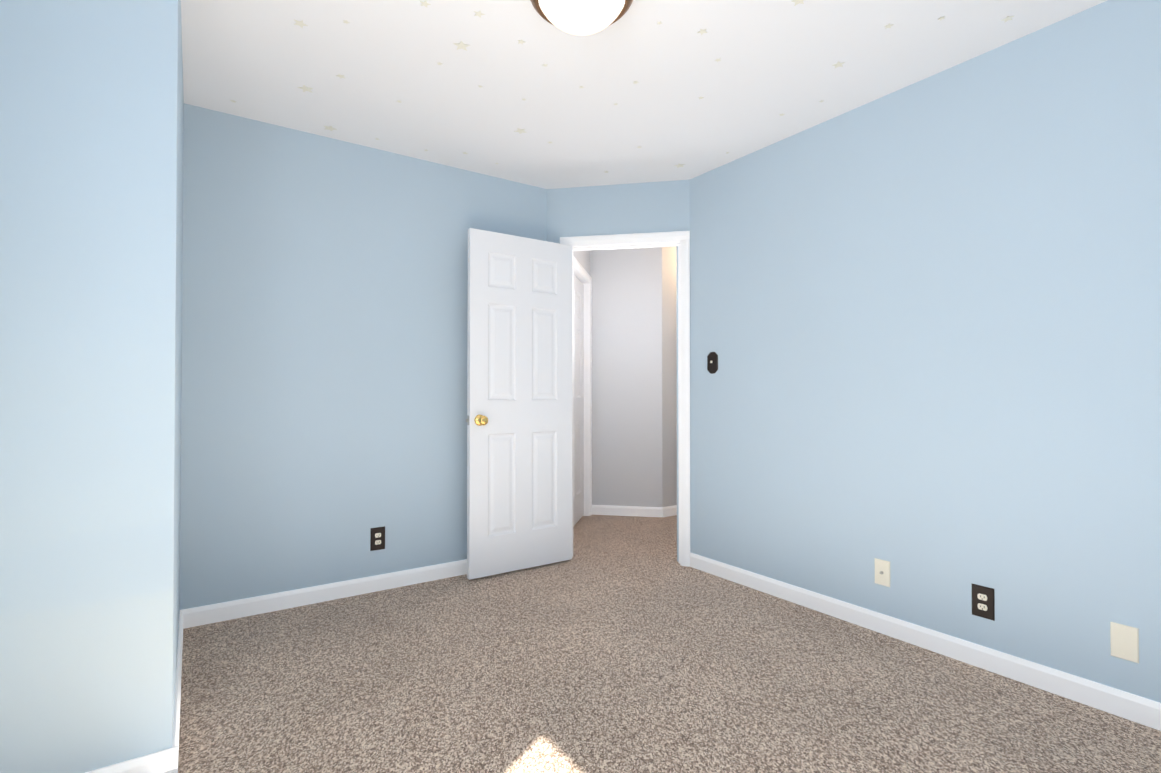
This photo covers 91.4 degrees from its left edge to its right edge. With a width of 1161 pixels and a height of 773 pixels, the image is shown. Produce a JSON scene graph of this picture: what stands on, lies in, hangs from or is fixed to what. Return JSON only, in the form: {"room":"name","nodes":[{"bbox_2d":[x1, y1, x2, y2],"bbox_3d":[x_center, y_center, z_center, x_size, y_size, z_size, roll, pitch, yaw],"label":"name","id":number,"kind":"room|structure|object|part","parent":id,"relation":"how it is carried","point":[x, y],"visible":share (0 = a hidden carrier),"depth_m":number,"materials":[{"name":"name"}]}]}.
{"room":"empty bedroom","nodes":[
{"label":"empty bedroom","id":0,"kind":"room"},
{"bbox_2d":[0,0,183,772],"bbox_3d":[-1.742,-0.110,1.971,0.565,2.440,1.250,0,-1,-34],"label":"wall","id":1,"kind":"structure","parent":0,"point":[91,164],"depth_m":1.51,"materials":[{"name":"blue paint"}]},
{"bbox_2d":[85,746,177,772],"bbox_3d":[-1.330,1.063,1.474,0.459,0.085,0.014,0,-1,-34],"label":"baseboard","id":2,"kind":"structure","parent":1,"relation":"attached to","point":[164,761],"depth_m":1.56,"materials":[{"name":"white paint"}]},
{"bbox_2d":[172,610,182,757],"bbox_3d":[-1.498,1.070,2.113,0.014,0.085,1.230,0,-1,-34],"label":"baseboard","id":3,"kind":"structure","parent":1,"relation":"attached to","point":[176,730],"depth_m":1.95,"materials":[{"name":"white paint"}]},
{"bbox_2d":[180,103,546,609],"bbox_3d":[-1.284,-0.097,3.092,2.590,2.440,0.120,0,-1,-34],"label":"wall","id":4,"kind":"structure","parent":0,"point":[324,356],"depth_m":2.96,"materials":[{"name":"blue paint"}]},
{"bbox_2d":[182,559,466,628],"bbox_3d":[-1.031,1.081,3.171,1.981,0.085,0.014,0,-1,-34],"label":"baseboard","id":5,"kind":"structure","parent":4,"relation":"attached to","point":[219,612],"depth_m":2.93,"materials":[{"name":"white paint"}]},
{"bbox_2d":[370,526,384,550],"bbox_3d":[-1.115,0.838,3.119,0.078,0.124,0.008,0,-1,-34],"label":"electrical outlet","id":6,"kind":"object","parent":4,"relation":"attached to","point":[377,538],"visible":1,"depth_m":3.12,"materials":[{"name":"black plastic"}]},
{"bbox_2d":[573,250,589,274],"bbox_3d":[-0.075,-0.081,4.543,0.120,2.440,1.380,0,-1,11],"label":"wall","id":7,"kind":"structure","parent":0,"point":[582,258],"depth_m":4.81,"materials":[{"name":"grey paint"}]},
{"bbox_2d":[574,274,583,525],"bbox_3d":[-0.056,0.108,4.654,0.035,2.040,0.744,0,-1,11],"label":"hall door","id":8,"kind":"structure","parent":7,"relation":"in","point":[578,399],"depth_m":4.79,"materials":[{"name":"white paint"}]},
{"bbox_2d":[573,256,591,538],"bbox_3d":[-0.046,0.079,4.653,0.138,2.122,0.874,0,-1,11],"label":"door frame","id":9,"kind":"structure","parent":7,"relation":"attached to","point":[581,278],"depth_m":5.01,"materials":[{"name":"white paint"}]},
{"bbox_3d":[0.014,0.079,4.641,0.017,2.122,0.874,0,-1,11],"label":"hall door casing trim","id":10,"kind":"part","parent":9,"relation":"part of","materials":[{"name":"white wood"}]},
{"bbox_2d":[547,180,689,243],"bbox_3d":[0.289,-0.090,3.682,1.030,2.440,0.060,0,-1,11],"label":"wall","id":11,"kind":"structure","parent":0,"point":[652,207],"depth_m":3.67,"materials":[{"name":"blue paint"}]},
{"bbox_2d":[467,228,571,579],"bbox_3d":[-0.356,0.098,3.483,0.711,2.030,0.178,0,-1,-34],"label":"door","id":12,"kind":"structure","parent":11,"relation":"in","point":[519,414],"depth_m":3.45,"materials":[{"name":"white paint"}]},
{"bbox_3d":[-0.598,0.197,3.316,0.066,0.066,0.178,0,-1,-34],"label":"knob","id":13,"kind":"part","parent":12,"relation":"part of","materials":[{"name":"gold metal"}]},
{"bbox_2d":[560,231,689,566],"bbox_3d":[0.288,0.074,3.702,0.839,2.112,0.138,0,-1,11],"label":"door frame","id":14,"kind":"structure","parent":11,"relation":"attached to","point":[683,237],"depth_m":3.58,"materials":[{"name":"white paint"}]},
{"bbox_3d":[0.290,0.095,3.710,0.755,2.070,0.122,0,-1,11],"label":"bedroom door jamb","id":15,"kind":"part","parent":14,"relation":"part of","materials":[{"name":"white wood"}]},
{"bbox_2d":[590,247,661,506],"bbox_3d":[0.355,-0.075,5.103,0.760,2.440,0.120,0,-1,11],"label":"wall","id":16,"kind":"structure","parent":0,"point":[626,377],"depth_m":5.03,"materials":[{"name":"grey paint"}]},
{"bbox_2d":[592,505,661,516],"bbox_3d":[0.402,1.102,5.013,0.640,0.085,0.014,0,-1,11],"label":"baseboard","id":17,"kind":"structure","parent":16,"relation":"attached to","point":[627,511],"depth_m":5.01,"materials":[{"name":"white paint"}]},
{"bbox_2d":[181,0,1106,188],"bbox_3d":[0.784,-1.375,3.318,6.500,0.120,5.450,0,-1,-34],"label":"ceiling","id":18,"kind":"structure","parent":0,"point":[261,60],"depth_m":2.38,"materials":[{"name":"white paint"}]},
{"bbox_2d":[530,0,632,35],"bbox_3d":[0.004,-1.262,1.878,0.362,0.138,0.362,0,-1,-34],"label":"lamp","id":19,"kind":"object","parent":18,"relation":"attached to","point":[581,17],"visible":1,"depth_m":1.86,"materials":[{"name":"white glass"}]},
{"bbox_2d":[230,0,1013,172],"bbox_3d":[0.009,-1.324,2.319,2.349,0.002,2.460,0,-1,-34],"label":"stars","id":20,"kind":"object","parent":18,"relation":"attached to","point":[460,45],"visible":1,"depth_m":2.21,"materials":[{"name":"white plastic"}]},
{"bbox_2d":[178,515,1160,772],"bbox_3d":[0.784,1.175,3.289,6.500,0.100,5.450,0,-1,-34],"label":"floor","id":21,"kind":"structure","parent":0,"point":[622,645],"depth_m":2.08,"materials":[{"name":"carpet"}]},
{"bbox_2d":[662,246,676,506],"bbox_3d":[1.533,-0.069,5.607,2.059,2.440,0.120,0,-1,-34],"label":"wall","id":22,"kind":"structure","parent":0,"point":[669,415],"depth_m":5.02,"materials":[{"name":"grey paint"}]},
{"bbox_2d":[662,505,676,516],"bbox_3d":[1.569,1.108,5.537,2.064,0.085,0.014,0,-1,-34],"label":"baseboard","id":23,"kind":"structure","parent":22,"relation":"attached to","point":[668,511],"depth_m":4.99,"materials":[{"name":"white paint"}]},
{"bbox_2d":[676,0,1160,702],"bbox_3d":[1.514,-0.104,2.483,0.120,2.440,2.972,0,-1,-34],"label":"wall","id":24,"kind":"structure","parent":0,"point":[926,320],"depth_m":2.32,"materials":[{"name":"blue paint"}]},
{"bbox_2d":[707,352,717,373],"bbox_3d":[0.792,-0.143,3.415,0.017,0.130,0.082,0,-1,-34],"label":"light switch","id":25,"kind":"object","parent":24,"relation":"attached to","point":[712,362],"visible":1,"depth_m":3.41,"materials":[{"name":"black plastic"}]},
{"bbox_2d":[874,558,889,586],"bbox_3d":[1.365,0.845,2.569,0.016,0.115,0.070,0,-1,-34],"label":"outlet plate","id":26,"kind":"object","parent":24,"relation":"attached to","point":[882,572],"visible":1,"depth_m":2.57,"materials":[{"name":"beige plastic"}]},
{"bbox_2d":[690,552,1160,730],"bbox_3d":[1.449,1.073,2.447,0.014,0.085,2.706,0,-1,-34],"label":"baseboard","id":27,"kind":"structure","parent":24,"relation":"attached to","point":[1127,705],"depth_m":2.29,"materials":[{"name":"white paint"}]},
{"bbox_2d":[972,584,994,620],"bbox_3d":[1.593,0.854,2.244,0.008,0.124,0.078,0,-1,-34],"label":"electrical outlet","id":28,"kind":"object","parent":24,"relation":"attached to","point":[983,601],"visible":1,"depth_m":2.24,"materials":[{"name":"black plastic"}]},
{"bbox_2d":[1110,621,1138,662],"bbox_3d":[1.828,0.860,1.903,0.006,0.115,0.070,0,-1,-34],"label":"electrical outlet cover","id":29,"kind":"object","parent":24,"relation":"attached to","point":[1124,641],"visible":1,"depth_m":1.90,"materials":[{"name":"beige plastic"}]}
]}

